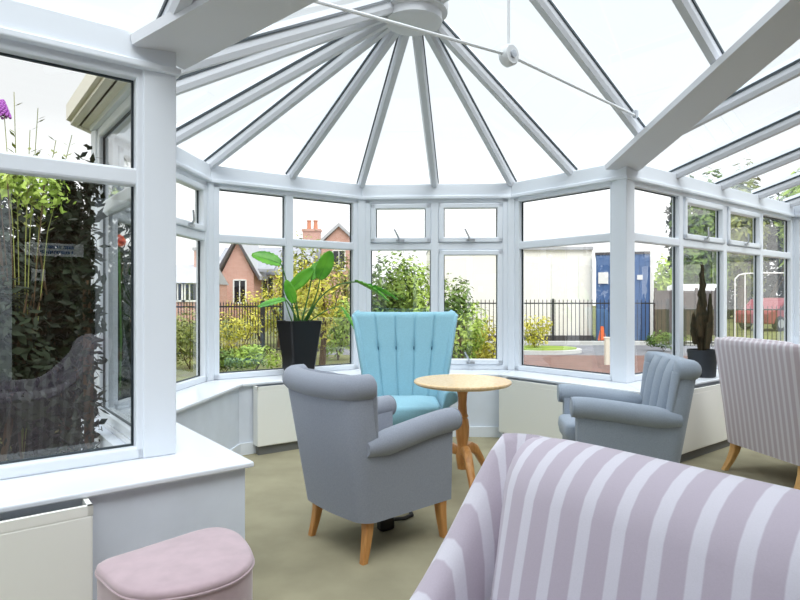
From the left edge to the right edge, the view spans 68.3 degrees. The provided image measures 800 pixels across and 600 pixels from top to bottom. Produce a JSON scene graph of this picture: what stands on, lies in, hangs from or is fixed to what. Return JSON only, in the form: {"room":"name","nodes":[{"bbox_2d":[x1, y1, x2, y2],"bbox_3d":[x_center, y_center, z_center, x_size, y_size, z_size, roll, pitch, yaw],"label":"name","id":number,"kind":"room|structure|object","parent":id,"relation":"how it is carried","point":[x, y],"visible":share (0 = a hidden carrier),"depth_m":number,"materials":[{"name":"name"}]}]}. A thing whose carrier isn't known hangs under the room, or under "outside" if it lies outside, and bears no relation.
{"room":"conservatory","nodes":[
{"label":"conservatory","id":0,"kind":"room"},
{"bbox_2d":[81,419,125,449],"bbox_3d":[-1.207,0.994,2.841,0.338,0.653,1.470,0,0,-38],"label":"wall","id":1,"kind":"structure","parent":0,"point":[107,439],"depth_m":2.89,"materials":[{"name":"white paint"}]},
{"bbox_2d":[97,94,130,439],"bbox_3d":[-1.351,-0.152,2.913,0.075,1.595,1.000,0,0,-38],"label":"window","id":2,"kind":"structure","parent":1,"relation":"in","point":[120,118],"depth_m":3.25,"materials":[{"name":"white plastic"}]},
{"bbox_2d":[143,70,175,457],"bbox_3d":[-1.026,-0.152,2.482,0.130,1.595,0.130,0,0,-38],"label":"pillar","id":3,"kind":"structure","parent":1,"relation":"attached to","point":[159,89],"depth_m":2.43,"materials":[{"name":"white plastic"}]},
{"bbox_2d":[94,415,253,462],"bbox_3d":[-1.161,0.656,2.843,0.313,0.022,1.480,0,0,-38],"label":"trim","id":4,"kind":"structure","parent":1,"relation":"on","point":[189,443],"depth_m":2.62,"materials":[{"name":"white plastic"}]},
{"bbox_2d":[0,469,244,599],"bbox_3d":[-1.872,0.994,1.662,2.838,0.653,0.430,0,0,-38],"label":"wall","id":5,"kind":"structure","parent":0,"point":[133,519],"depth_m":2.16,"materials":[{"name":"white paint"}]},
{"bbox_2d":[0,498,92,599],"bbox_3d":[-1.543,0.934,1.564,1.300,0.531,0.098,0,0,-38],"label":"radiator","id":6,"kind":"object","parent":5,"relation":"attached to","point":[47,555],"visible":1,"depth_m":1.85,"materials":[{"name":"white metal"}]},
{"bbox_2d":[0,37,142,479],"bbox_3d":[-2.036,-0.152,1.680,2.500,1.595,0.075,0,0,-38],"label":"window","id":7,"kind":"structure","parent":5,"relation":"in","point":[10,163],"depth_m":2.33,"materials":[{"name":"white plastic"}]},
{"bbox_2d":[0,455,253,513],"bbox_3d":[-1.837,0.656,1.636,2.860,0.022,0.415,0,0,-38],"label":"windowsill","id":8,"kind":"structure","parent":5,"relation":"on","point":[31,491],"depth_m":2.14,"materials":[{"name":"white plastic"}]},
{"bbox_2d":[176,388,238,448],"bbox_3d":[-1.510,0.994,4.036,0.430,0.653,1.485,0,0,5],"label":"wall","id":9,"kind":"structure","parent":0,"point":[216,419],"depth_m":4.15,"materials":[{"name":"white paint"}]},
{"bbox_2d":[91,129,114,408],"bbox_3d":[-1.684,-0.152,3.341,0.121,1.595,0.122,0,0,0],"label":"trim","id":10,"kind":"structure","parent":9,"relation":"attached to","point":[93,133],"depth_m":3.36,"materials":[{"name":"white plastic"}]},
{"bbox_2d":[115,138,206,409],"bbox_3d":[-1.593,-0.152,4.040,0.139,1.595,1.299,0,0,5],"label":"window","id":11,"kind":"structure","parent":9,"relation":"in","point":[197,231],"depth_m":4.43,"materials":[{"name":"white plastic"}]},
{"bbox_2d":[118,381,241,414],"bbox_3d":[-1.468,0.656,4.029,0.415,0.022,1.440,0,0,5],"label":"trim","id":12,"kind":"structure","parent":9,"relation":"on","point":[188,397],"depth_m":4.07,"materials":[{"name":"white"}]},
{"bbox_2d":[207,182,213,380],"bbox_3d":[-1.553,-0.152,4.745,0.119,1.595,0.120,0,0,0],"label":"trim","id":13,"kind":"structure","parent":9,"relation":"attached to","point":[210,186],"depth_m":4.70,"materials":[{"name":"white plastic"}]},
{"bbox_2d":[230,444,239,454],"bbox_3d":[-1.296,1.155,3.934,0.015,0.090,1.250,0,0,5],"label":"baseboard","id":14,"kind":"structure","parent":9,"relation":"attached to","point":[236,449],"depth_m":4.49,"materials":[{"name":"white plastic"}]},
{"bbox_2d":[239,383,283,443],"bbox_3d":[-0.905,0.994,5.057,1.530,0.653,0.430,0,0,-35],"label":"wall","id":15,"kind":"structure","parent":0,"point":[246,392],"depth_m":4.59,"materials":[{"name":"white paint"}]},
{"bbox_2d":[240,442,255,454],"bbox_3d":[-0.757,1.155,4.889,1.182,0.090,0.015,0,0,-35],"label":"baseboard","id":16,"kind":"structure","parent":15,"relation":"attached to","point":[247,448],"depth_m":4.58,"materials":[{"name":"white plastic"}]},
{"bbox_2d":[253,385,298,454],"bbox_3d":[-0.784,0.934,4.800,0.820,0.531,0.098,0,0,-35],"label":"radiator","id":17,"kind":"object","parent":15,"relation":"attached to","point":[274,431],"visible":0.45,"depth_m":4.60,"materials":[{"name":"white metal"}]},
{"bbox_2d":[214,183,357,379],"bbox_3d":[-0.966,-0.152,5.155,1.349,1.595,0.075,0,0,-35],"label":"window","id":18,"kind":"structure","parent":15,"relation":"in","point":[286,242],"depth_m":5.11,"materials":[{"name":"white plastic"}]},
{"bbox_2d":[212,369,360,386],"bbox_3d":[-0.878,0.656,5.024,1.485,0.022,0.415,0,0,-35],"label":"trim","id":19,"kind":"structure","parent":15,"relation":"on","point":[263,380],"depth_m":4.79,"materials":[{"name":"white plastic"}]},
{"bbox_2d":[251,250,397,369],"bbox_3d":[-0.617,0.116,4.963,1.223,1.058,0.499,0,0,4],"label":"potted plant","id":20,"kind":"object","parent":19,"relation":"on","point":[299,339],"visible":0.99,"depth_m":4.93,"materials":[{"name":"green plant"}]},
{"bbox_2d":[0,0,799,216],"bbox_3d":[1.077,-1.499,3.483,9.734,1.122,5.580,0,0,-38],"label":"ceiling","id":21,"kind":"structure","parent":0,"point":[202,43],"depth_m":3.92,"materials":[{"name":"white plastic"}]},
{"bbox_2d":[314,0,637,117],"bbox_3d":[0.607,-1.589,3.267,2.620,0.663,0.074,0,0,-38],"label":"tie","id":22,"kind":"object","parent":21,"relation":"hanging from","point":[508,55],"visible":0.97,"depth_m":3.23,"materials":[{"name":"white metal"}]},
{"bbox_2d":[450,376,500,426],"bbox_3d":[0.338,0.994,5.416,1.503,0.653,0.430,0,0,3],"label":"wall","id":23,"kind":"structure","parent":0,"point":[483,406],"depth_m":5.18,"materials":[{"name":"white paint"}]},
{"bbox_2d":[358,199,365,368],"bbox_3d":[-0.378,-0.152,5.565,0.120,1.595,0.120,0,0,0],"label":"trim","id":24,"kind":"structure","parent":23,"relation":"attached to","point":[361,203],"depth_m":5.51,"materials":[{"name":"white plastic"}]},
{"bbox_2d":[366,199,507,369],"bbox_3d":[0.338,-0.152,5.499,1.325,1.595,0.140,0,0,3],"label":"window","id":25,"kind":"structure","parent":23,"relation":"in","point":[434,241],"depth_m":5.49,"materials":[{"name":"white plastic"}]},
{"bbox_2d":[453,426,500,436],"bbox_3d":[0.306,1.155,5.195,1.166,0.090,0.015,0,0,3],"label":"baseboard","id":26,"kind":"structure","parent":23,"relation":"attached to","point":[474,431],"depth_m":5.16,"materials":[{"name":"white plastic"}]},
{"bbox_2d":[449,369,509,376],"bbox_3d":[0.333,0.656,5.373,1.460,0.022,0.415,0,0,3],"label":"trim","id":27,"kind":"structure","parent":23,"relation":"on","point":[496,373],"depth_m":5.32,"materials":[{"name":"white plastic"}]},
{"bbox_2d":[241,437,797,599],"bbox_3d":[1.037,1.260,3.359,9.512,0.120,5.270,0,0,-38],"label":"floor","id":28,"kind":"structure","parent":0,"point":[290,564],"depth_m":2.99,"materials":[{"name":"beige carpet"}]},
{"bbox_2d":[95,527,254,599],"bbox_3d":[-0.641,0.988,1.792,0.397,0.425,0.447,0,0,42],"label":"footstool","id":29,"kind":"object","parent":28,"relation":"on","point":[212,563],"visible":1,"depth_m":1.72,"materials":[{"name":"pink fabric"}]},
{"bbox_2d":[282,364,461,565],"bbox_3d":[-0.156,0.765,2.982,0.749,0.870,0.667,0,0,-41],"label":"armchair","id":30,"kind":"object","parent":28,"relation":"on","point":[358,466],"visible":1,"depth_m":2.74,"materials":[{"name":"grey fabric"}]},
{"bbox_2d":[377,512,413,531],"bbox_3d":[-0.008,1.165,3.199,0.081,0.070,0.356,0,0,30],"label":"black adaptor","id":31,"kind":"object","parent":28,"relation":"on","point":[388,524],"visible":0.67,"depth_m":3.07,"materials":[{"name":"black plastic"}]},
{"bbox_2d":[352,310,457,424],"bbox_3d":[0.043,0.639,4.314,0.830,1.122,0.808,0,0,-1],"label":"armchair","id":32,"kind":"object","parent":28,"relation":"on","point":[397,349],"visible":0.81,"depth_m":4.53,"materials":[{"name":"teal fabric"}]},
{"bbox_2d":[378,395,440,424],"bbox_3d":[0.046,0.769,4.175,0.470,0.162,0.530,0,0,-1],"label":"seat cushion","id":33,"kind":"object","parent":32,"relation":"on","point":[409,407],"depth_m":3.97,"materials":[{"name":"teal fabric"}]},
{"bbox_2d":[414,374,511,488],"bbox_3d":[0.400,0.847,3.639,0.626,0.706,0.616,0,0,-29],"label":"pedestal table","id":34,"kind":"object","parent":28,"relation":"on","point":[462,384],"visible":0.85,"depth_m":3.60,"materials":[{"name":"brown wood"}]},
{"bbox_2d":[410,433,799,599],"bbox_3d":[0.137,0.726,0.658,0.869,0.948,0.806,0,0,-38],"label":"striped armchair","id":35,"kind":"object","parent":28,"relation":"on","point":[542,517],"visible":1,"depth_m":0.88,"materials":[{"name":"purple fabric"}]},
{"bbox_2d":[557,351,701,462],"bbox_3d":[1.353,0.765,3.554,0.749,0.870,0.667,0,0,7],"label":"armchair","id":36,"kind":"object","parent":28,"relation":"on","point":[652,422],"visible":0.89,"depth_m":3.29,"materials":[{"name":"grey fabric"}]},
{"bbox_2d":[558,414,574,440],"bbox_3d":[1.248,0.770,3.568,0.535,0.141,0.380,0,0,7],"label":"seat cushion","id":37,"kind":"object","parent":36,"relation":"on","point":[566,423],"depth_m":3.50,"materials":[{"name":"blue fabric"}]},
{"bbox_2d":[714,337,799,489],"bbox_3d":[2.711,0.726,3.934,0.869,0.948,0.806,0,0,-9],"label":"striped armchair","id":38,"kind":"object","parent":28,"relation":"on","point":[759,379],"visible":1,"depth_m":3.82,"materials":[{"name":"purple fabric"}]},
{"bbox_2d":[502,377,557,385],"bbox_3d":[1.404,0.994,4.883,0.430,0.653,1.476,0,0,-40],"label":"wall","id":39,"kind":"structure","parent":0,"point":[502,377],"depth_m":4.90,"materials":[{"name":"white paint"}]},
{"bbox_2d":[508,198,514,369],"bbox_3d":[1.056,-0.152,5.485,0.120,1.595,0.120,0,0,0],"label":"trim","id":40,"kind":"structure","parent":39,"relation":"attached to","point":[511,201],"depth_m":5.44,"materials":[{"name":"white plastic"}]},
{"bbox_2d":[499,377,562,438],"bbox_3d":[1.148,0.934,4.753,0.098,0.531,0.840,0,0,-40],"label":"radiator","id":41,"kind":"object","parent":39,"relation":"attached to","point":[525,407],"visible":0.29,"depth_m":4.79,"materials":[{"name":"white metal"}]},
{"bbox_2d":[515,182,611,380],"bbox_3d":[1.404,-0.152,5.063,0.075,1.595,1.011,0,0,-40],"label":"window","id":42,"kind":"structure","parent":39,"relation":"in","point":[520,244],"depth_m":5.20,"materials":[{"name":"white plastic"}]},
{"bbox_2d":[500,370,639,393],"bbox_3d":[1.389,0.656,4.835,0.415,0.022,1.484,0,0,-40],"label":"windowsill","id":43,"kind":"structure","parent":39,"relation":"on","point":[525,375],"depth_m":4.75,"materials":[{"name":"white"}]},
{"bbox_2d":[612,178,633,382],"bbox_3d":[1.759,-0.152,4.650,0.131,1.595,0.128,0,0,-40],"label":"pillar","id":44,"kind":"structure","parent":39,"relation":"attached to","point":[622,190],"depth_m":4.60,"materials":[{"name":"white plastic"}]},
{"bbox_2d":[687,348,716,377],"bbox_3d":[2.547,0.531,4.973,0.236,0.228,0.236,0,0,0],"label":"pot","id":45,"kind":"object","parent":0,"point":[706,357],"depth_m":4.87,"materials":[{"name":"black plastic"}]},
{"bbox_2d":[694,381,719,387],"bbox_3d":[3.101,0.994,5.538,3.871,0.653,0.430,0,0,-38],"label":"wall","id":46,"kind":"structure","parent":0,"point":[716,382],"depth_m":4.79,"materials":[{"name":"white paint"}]},
{"bbox_2d":[626,368,719,390],"bbox_3d":[3.094,0.656,5.479,3.851,0.022,0.415,0,0,-38],"label":"windowsill","id":47,"kind":"structure","parent":46,"relation":"on","point":[636,384],"depth_m":4.68,"materials":[{"name":"white"}]},
{"bbox_2d":[687,264,716,377],"bbox_3d":[2.547,0.172,4.973,0.236,0.945,0.236,0,0,0],"label":"potted cactus","id":48,"kind":"object","parent":47,"relation":"on","point":[701,336],"visible":0.95,"depth_m":4.92,"materials":[{"name":"green plant"}]},
{"bbox_2d":[680,384,729,462],"bbox_3d":[2.283,0.934,4.544,1.150,0.531,0.098,0,0,-38],"label":"radiator","id":49,"kind":"object","parent":46,"relation":"attached to","point":[706,432],"visible":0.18,"depth_m":4.54,"materials":[{"name":"white metal"}]},
{"bbox_2d":[634,181,792,380],"bbox_3d":[3.137,-0.152,5.672,3.350,1.595,0.140,0,0,-38],"label":"window","id":50,"kind":"structure","parent":46,"relation":"in","point":[722,243],"depth_m":5.64,"materials":[{"name":"white plastic"}]},
{"bbox_3d":[5.473,0.993,5.467,2.106,0.653,2.865,0,0,0],"label":"wall","id":51,"kind":"structure","parent":0,"visible":0},
{"bbox_2d":[793,217,794,343],"bbox_3d":[4.477,-0.152,6.760,0.106,1.595,0.110,0,0,-37],"label":"trim","id":52,"kind":"structure","parent":51,"relation":"attached to","point":[793,217],"depth_m":6.69,"materials":[{"name":"white plastic"}]},
{"bbox_2d":[795,217,799,343],"bbox_3d":[5.436,-0.152,5.478,0.139,1.595,3.100,0,0,-38],"label":"window","id":53,"kind":"structure","parent":51,"relation":"in","point":[797,219],"depth_m":6.67,"materials":[{"name":"white plastic"}]},
{"label":"outside","id":54,"kind":"structure","parent":0,"visible":0},
{"bbox_2d":[486,355,687,372],"bbox_3d":[6.943,1.369,10.706,10.939,0.062,8.240,0,0,9],"label":"brick paving","id":55,"kind":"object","parent":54,"point":[594,363],"depth_m":12.63,"materials":[{"name":"red brick"}]},
{"bbox_2d":[469,316,495,358],"bbox_3d":[1.413,0.800,9.624,0.723,1.105,0.748,0,0,0],"label":"shrub","id":56,"kind":"object","parent":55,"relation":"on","point":[487,353],"visible":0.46,"depth_m":9.58,"materials":[{"name":"yellow plant"}]},
{"bbox_2d":[604,337,609,364],"bbox_3d":[4.280,1.058,12.200,0.110,0.585,0.110,0,0,0],"label":"bollard","id":57,"kind":"object","parent":55,"relation":"on","point":[606,339],"visible":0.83,"depth_m":12.15,"materials":[{"name":"beige plastic"}]},
{"bbox_2d":[734,272,783,337],"bbox_3d":[7.987,0.370,13.000,1.240,1.959,0.028,0,0,0],"label":"frame","id":58,"kind":"object","parent":55,"relation":"on","point":[744,274],"visible":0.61,"depth_m":12.99,"materials":[{"name":"white paint"}]},
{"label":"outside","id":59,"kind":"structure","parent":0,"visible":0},
{"bbox_2d":[0,306,783,460],"bbox_3d":[5.000,1.500,55.000,170.000,0.300,170.000,0,0,0],"label":"ground","id":60,"kind":"structure","parent":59,"point":[182,372],"depth_m":18.31,"materials":[{"name":"green plant"}]},
{"bbox_2d":[0,175,37,261],"bbox_3d":[-5.322,-0.086,5.612,1.241,3.299,4.605,0,0,0],"label":"hedge","id":61,"kind":"object","parent":60,"relation":"on","point":[21,219],"visible":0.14,"depth_m":7.59,"materials":[{"name":"green plant"}]},
{"bbox_2d":[0,264,62,461],"bbox_3d":[-3.122,0.381,4.499,0.913,1.945,1.009,0,0,25],"label":"evergreen shrub","id":62,"kind":"object","parent":60,"relation":"on","point":[19,360],"visible":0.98,"depth_m":4.44,"materials":[{"name":"green plant"}]},
{"bbox_2d":[0,226,68,333],"bbox_3d":[-4.770,0.221,7.207,1.628,2.324,2.057,0,0,6],"label":"evergreen shrub","id":63,"kind":"object","parent":60,"relation":"on","point":[32,269],"visible":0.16,"depth_m":6.87,"materials":[{"name":"green plant"}]},
{"bbox_2d":[0,95,76,458],"bbox_3d":[-3.031,-0.153,4.713,0.776,3.007,0.622,0,0,0],"label":"flowering shrub","id":64,"kind":"object","parent":60,"relation":"on","point":[6,184],"visible":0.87,"depth_m":4.68,"materials":[{"name":"green plant"}]},
{"bbox_2d":[0,180,121,460],"bbox_3d":[-2.931,0.109,5.229,1.090,2.625,1.094,0,0,0],"label":"shrub","id":65,"kind":"object","parent":60,"relation":"on","point":[64,235],"visible":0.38,"depth_m":5.01,"materials":[{"name":"green plant"}]},
{"bbox_2d":[1,179,130,383],"bbox_3d":[-6.045,-0.207,9.287,4.589,3.544,2.192,0,0,0],"label":"hedge","id":66,"kind":"object","parent":60,"relation":"on","point":[37,212],"visible":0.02,"depth_m":9.17,"materials":[{"name":"green plant"}]},
{"bbox_2d":[46,228,130,409],"bbox_3d":[-3.767,0.056,7.433,1.357,2.720,1.350,0,0,0],"label":"conifer","id":67,"kind":"object","parent":60,"relation":"on","point":[126,334],"visible":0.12,"depth_m":7.37,"materials":[{"name":"green plant"}]},
{"bbox_2d":[67,144,110,450],"bbox_3d":[-1.515,0.352,2.881,0.164,2.196,0.177,0,0,0],"label":"climbing plant","id":68,"kind":"object","parent":60,"relation":"on","point":[90,327],"visible":0.7,"depth_m":2.86,"materials":[{"name":"green plant"}]},
{"bbox_2d":[118,234,125,395],"bbox_3d":[-2.854,0.340,6.000,0.133,2.020,0.139,0,0,0],"label":"flower","id":69,"kind":"object","parent":60,"relation":"on","point":[121,240],"visible":0.77,"depth_m":5.99,"materials":[{"name":"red plant"}]},
{"bbox_2d":[128,247,228,321],"bbox_3d":[-14.278,-1.203,38.500,4.637,5.106,5.600,0,0,0],"label":"brick house","id":70,"kind":"structure","parent":60,"relation":"on","point":[185,273],"depth_m":36.18,"materials":[{"name":"orange brick"}]},
{"bbox_2d":[176,307,239,368],"bbox_3d":[-4.111,0.748,11.673,1.762,1.214,1.172,0,0,-44],"label":"shrub","id":71,"kind":"object","parent":60,"relation":"on","point":[188,336],"visible":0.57,"depth_m":11.42,"materials":[{"name":"green plant"}]},
{"bbox_2d":[176,301,262,356],"bbox_3d":[-4.568,0.685,14.050,2.614,1.330,0.061,0,0,-25],"label":"railing fence","id":72,"kind":"object","parent":60,"relation":"on","point":[178,306],"visible":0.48,"depth_m":14.33,"materials":[{"name":"black metal"}]},
{"bbox_2d":[194,346,254,371],"bbox_3d":[-3.209,1.108,10.813,1.022,0.491,0.822,0,0,0],"label":"shrub","id":73,"kind":"object","parent":60,"relation":"on","point":[223,362],"visible":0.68,"depth_m":10.69,"materials":[{"name":"green plant"}]},
{"bbox_2d":[219,309,266,352],"bbox_3d":[-3.459,0.773,12.548,1.308,1.163,1.052,0,0,21],"label":"shrub","id":74,"kind":"object","parent":60,"relation":"on","point":[238,324],"visible":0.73,"depth_m":12.59,"materials":[{"name":"yellow plant"}]},
{"bbox_2d":[224,287,278,340],"bbox_3d":[-4.066,0.449,17.444,1.737,1.817,2.074,0,0,32],"label":"shrub","id":75,"kind":"object","parent":60,"relation":"on","point":[257,297],"visible":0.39,"depth_m":17.28,"materials":[{"name":"yellow plant"}]},
{"bbox_2d":[224,344,280,369],"bbox_3d":[-2.757,1.081,11.061,1.052,0.545,0.876,0,0,0],"label":"shrub","id":76,"kind":"object","parent":60,"relation":"on","point":[254,352],"visible":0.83,"depth_m":10.94,"materials":[{"name":"green plant"}]},
{"bbox_2d":[219,244,319,317],"bbox_3d":[-11.116,-1.687,48.725,8.175,6.074,11.350,0,0,0],"label":"brick house","id":77,"kind":"structure","parent":60,"relation":"on","point":[241,271],"depth_m":43.40,"materials":[{"name":"orange brick"}]},
{"bbox_2d":[259,257,306,347],"bbox_3d":[-3.217,-0.025,16.824,1.430,2.759,1.883,0,0,0],"label":"tree","id":78,"kind":"object","parent":60,"relation":"on","point":[279,280],"visible":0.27,"depth_m":16.71,"materials":[{"name":"yellow plant"}]},
{"bbox_2d":[271,287,330,336],"bbox_3d":[-2.760,0.491,16.980,1.810,1.729,1.395,0,0,0],"label":"shrub","id":79,"kind":"object","parent":60,"relation":"on","point":[307,287],"visible":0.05,"depth_m":16.80,"materials":[{"name":"green plant"}]},
{"bbox_2d":[273,230,333,301],"bbox_3d":[-3.466,-0.578,21.072,2.174,3.980,2.165,0,0,0],"label":"tree","id":80,"kind":"object","parent":60,"relation":"on","point":[302,249],"visible":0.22,"depth_m":20.93,"materials":[{"name":"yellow plant"}]},
{"bbox_2d":[263,301,349,353],"bbox_3d":[-2.179,0.685,15.475,2.943,1.330,0.061,0,0,-30],"label":"railing fence","id":81,"kind":"object","parent":60,"relation":"on","point":[270,306],"visible":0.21,"depth_m":14.84,"materials":[{"name":"black metal"}]},
{"bbox_2d":[293,251,349,364],"bbox_3d":[-1.681,0.186,12.004,1.176,2.336,1.331,0,0,-29],"label":"tree","id":82,"kind":"object","parent":60,"relation":"on","point":[321,303],"visible":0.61,"depth_m":11.86,"materials":[{"name":"yellow plant"}]},
{"bbox_2d":[294,220,349,313],"bbox_3d":[-7.479,-3.638,63.000,7.415,9.975,10.600,0,0,0],"label":"brick house","id":83,"kind":"structure","parent":60,"relation":"on","point":[338,233],"depth_m":58.00,"materials":[{"name":"orange brick"}]},
{"bbox_2d":[307,220,310,228],"bbox_3d":[-9.864,-8.125,64.000,0.520,1.000,0.520,0,0,0],"label":"chimney pot","id":84,"kind":"object","parent":83,"relation":"on","point":[308,221],"depth_m":63.81,"materials":[{"name":"brown ceramic"}]},
{"bbox_2d":[313,220,317,228],"bbox_3d":[-9.152,-8.125,64.000,0.520,1.000,0.520,0,0,0],"label":"chimney pot","id":85,"kind":"object","parent":83,"relation":"on","point":[315,221],"depth_m":63.81,"materials":[{"name":"brown ceramic"}]},
{"bbox_2d":[318,298,349,359],"bbox_3d":[-1.426,0.620,13.200,1.089,1.468,0.981,0,0,0],"label":"shrub","id":86,"kind":"object","parent":60,"relation":"on","point":[343,329],"visible":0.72,"depth_m":13.08,"materials":[{"name":"green plant"}]},
{"bbox_2d":[324,250,349,343],"bbox_3d":[-1.512,-0.136,18.030,2.023,2.980,1.732,0,0,30],"label":"tree","id":87,"kind":"object","parent":60,"relation":"on","point":[343,280],"visible":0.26,"depth_m":17.93,"materials":[{"name":"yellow plant"}]},
{"bbox_2d":[372,251,415,311],"bbox_3d":[-0.244,0.227,9.205,1.049,2.255,1.184,0,0,0],"label":"shrub","id":88,"kind":"object","parent":60,"relation":"on","point":[377,306],"visible":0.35,"depth_m":9.10,"materials":[{"name":"green plant"}]},
{"bbox_2d":[384,251,452,311],"bbox_3d":[0.328,0.253,9.544,1.184,2.203,1.124,0,0,0],"label":"shrub","id":89,"kind":"object","parent":60,"relation":"on","point":[419,292],"visible":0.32,"depth_m":9.43,"materials":[{"name":"green plant"}]},
{"bbox_2d":[445,273,478,358],"bbox_3d":[0.884,0.467,9.001,0.632,1.771,0.704,0,0,0],"label":"shrub","id":90,"kind":"object","parent":60,"relation":"on","point":[455,298],"visible":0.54,"depth_m":8.90,"materials":[{"name":"green plant"}]},
{"bbox_2d":[453,341,488,358],"bbox_3d":[1.191,1.010,10.378,1.280,0.718,1.181,0,0,0],"label":"shrub","id":91,"kind":"object","parent":60,"relation":"on","point":[485,341],"visible":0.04,"depth_m":10.17,"materials":[{"name":"green plant"}]},
{"bbox_2d":[453,302,490,358],"bbox_3d":[0.950,0.686,8.391,0.688,1.334,0.507,0,0,-13],"label":"shrub","id":92,"kind":"object","parent":60,"relation":"on","point":[467,339],"visible":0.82,"depth_m":8.35,"materials":[{"name":"green plant"}]},
{"bbox_2d":[426,247,593,339],"bbox_3d":[3.613,-0.190,20.395,5.304,3.080,2.610,0,0,0],"label":"building","id":93,"kind":"structure","parent":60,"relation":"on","point":[556,273],"depth_m":19.20,"materials":[{"name":"white"}]},
{"bbox_2d":[445,299,668,340],"bbox_3d":[4.668,0.655,18.000,7.077,1.390,0.060,0,0,0],"label":"railing fence","id":94,"kind":"object","parent":60,"relation":"on","point":[485,303],"visible":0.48,"depth_m":17.99,"materials":[{"name":"black metal"}]},
{"bbox_2d":[486,341,713,344],"bbox_3d":[8.050,1.290,17.625,11.900,0.120,0.250,0,0,0],"label":"kerb","id":95,"kind":"object","parent":60,"relation":"on","point":[549,342],"depth_m":17.50,"materials":[{"name":"grey concrete"}]},
{"bbox_2d":[598,326,605,339],"bbox_3d":[6.282,1.085,18.350,0.360,0.530,0.360,0,0,0],"label":"traffic cone","id":96,"kind":"object","parent":60,"relation":"on","point":[602,327],"visible":0.39,"depth_m":18.28,"materials":[{"name":"orange plastic"}]},
{"bbox_2d":[595,251,653,339],"bbox_3d":[7.519,-0.100,19.944,1.730,2.850,2.880,0,0,19],"label":"container","id":97,"kind":"object","parent":60,"relation":"on","point":[644,260],"visible":0.52,"depth_m":18.49,"materials":[{"name":"metal"}]},
{"bbox_2d":[654,253,684,289],"bbox_3d":[16.503,-0.756,36.027,3.813,4.221,2.640,0,0,-35],"label":"tree","id":98,"kind":"object","parent":60,"relation":"on","point":[664,280],"visible":0.29,"depth_m":35.18,"materials":[{"name":"green plant"}]},
{"bbox_2d":[654,288,715,335],"bbox_3d":[10.646,0.450,21.977,2.365,1.800,0.145,0,0,0],"label":"fence","id":99,"kind":"object","parent":60,"relation":"on","point":[690,297],"visible":0.46,"depth_m":21.97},
{"bbox_2d":[667,284,715,289],"bbox_3d":[12.373,0.350,25.000,1.820,2.000,4.400,0,0,21],"label":"van","id":100,"kind":"object","parent":60,"relation":"on","point":[685,286],"visible":0.02,"depth_m":23.94,"materials":[{"name":"white paint"}]},
{"bbox_2d":[668,166,731,290],"bbox_3d":[14.774,-2.622,29.100,2.737,7.953,2.547,0,0,-14],"label":"tree","id":101,"kind":"object","parent":60,"relation":"on","point":[692,258],"visible":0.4,"depth_m":28.37,"materials":[{"name":"green plant"}]},
{"bbox_2d":[663,193,783,318],"bbox_3d":[25.691,-2.982,41.960,13.126,9.629,5.882,0,0,18],"label":"tree","id":102,"kind":"object","parent":60,"relation":"on","point":[776,281],"visible":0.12,"depth_m":41.66,"materials":[{"name":"green plant"}]},
{"bbox_2d":[727,158,771,308],"bbox_3d":[20.275,-3.527,35.275,3.562,9.762,3.165,0,0,0],"label":"tree","id":103,"kind":"object","parent":60,"relation":"on","point":[741,226],"visible":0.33,"depth_m":34.64,"materials":[{"name":"green plant"}]},
{"bbox_2d":[736,298,783,330],"bbox_3d":[17.068,0.625,26.500,3.600,1.450,1.820,0,0,-20],"label":"car","id":104,"kind":"object","parent":60,"relation":"on","point":[771,303],"visible":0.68,"depth_m":25.64,"materials":[{"name":"red paint"}]},
{"bbox_2d":[772,168,799,275],"bbox_3d":[23.015,-3.240,33.361,3.698,9.189,3.593,0,0,0],"label":"tree","id":105,"kind":"object","parent":60,"relation":"on","point":[795,190],"visible":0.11,"depth_m":33.74,"materials":[{"name":"green plant"}]},
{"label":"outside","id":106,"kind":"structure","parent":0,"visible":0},
{"bbox_2d":[319,345,714,355],"bbox_3d":[14.000,1.371,15.860,32.000,0.058,3.880,0,0,0],"label":"path","id":107,"kind":"structure","parent":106,"point":[586,349],"depth_m":16.00,"materials":[{"name":"grey concrete"}]},
{"bbox_2d":[524,348,581,354],"bbox_3d":[3.607,1.300,15.200,2.100,0.100,1.500,0,0,0],"label":"kerb","id":108,"kind":"object","parent":107,"relation":"on","point":[578,350],"visible":0.39,"depth_m":14.51,"materials":[{"name":"grey concrete"}]},
{"bbox_2d":[524,345,576,350],"bbox_3d":[3.607,1.240,15.200,1.860,0.040,1.260,0,0,0],"label":"lawn","id":109,"kind":"structure","parent":108,"relation":"on","point":[540,348],"depth_m":14.84,"materials":[{"name":"green plant"}]},
{"bbox_2d":[524,315,552,346],"bbox_3d":[3.518,0.863,15.222,0.904,0.981,0.713,0,0,24],"label":"shrub","id":110,"kind":"object","parent":109,"relation":"on","point":[533,339],"visible":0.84,"depth_m":15.10,"materials":[{"name":"yellow plant"}]},
{"bbox_2d":[644,330,688,350],"bbox_3d":[6.928,1.062,15.384,0.978,0.583,0.890,0,0,0],"label":"shrub","id":111,"kind":"object","parent":107,"relation":"on","point":[659,339],"visible":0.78,"depth_m":15.40,"materials":[{"name":"green plant"}]},
{"bbox_2d":[683,305,783,345],"bbox_3d":[10.408,0.745,17.200,4.316,1.210,0.060,0,0,0],"label":"railing fence","id":112,"kind":"object","parent":107,"relation":"on","point":[685,309],"visible":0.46,"depth_m":17.19,"materials":[{"name":"black metal"}]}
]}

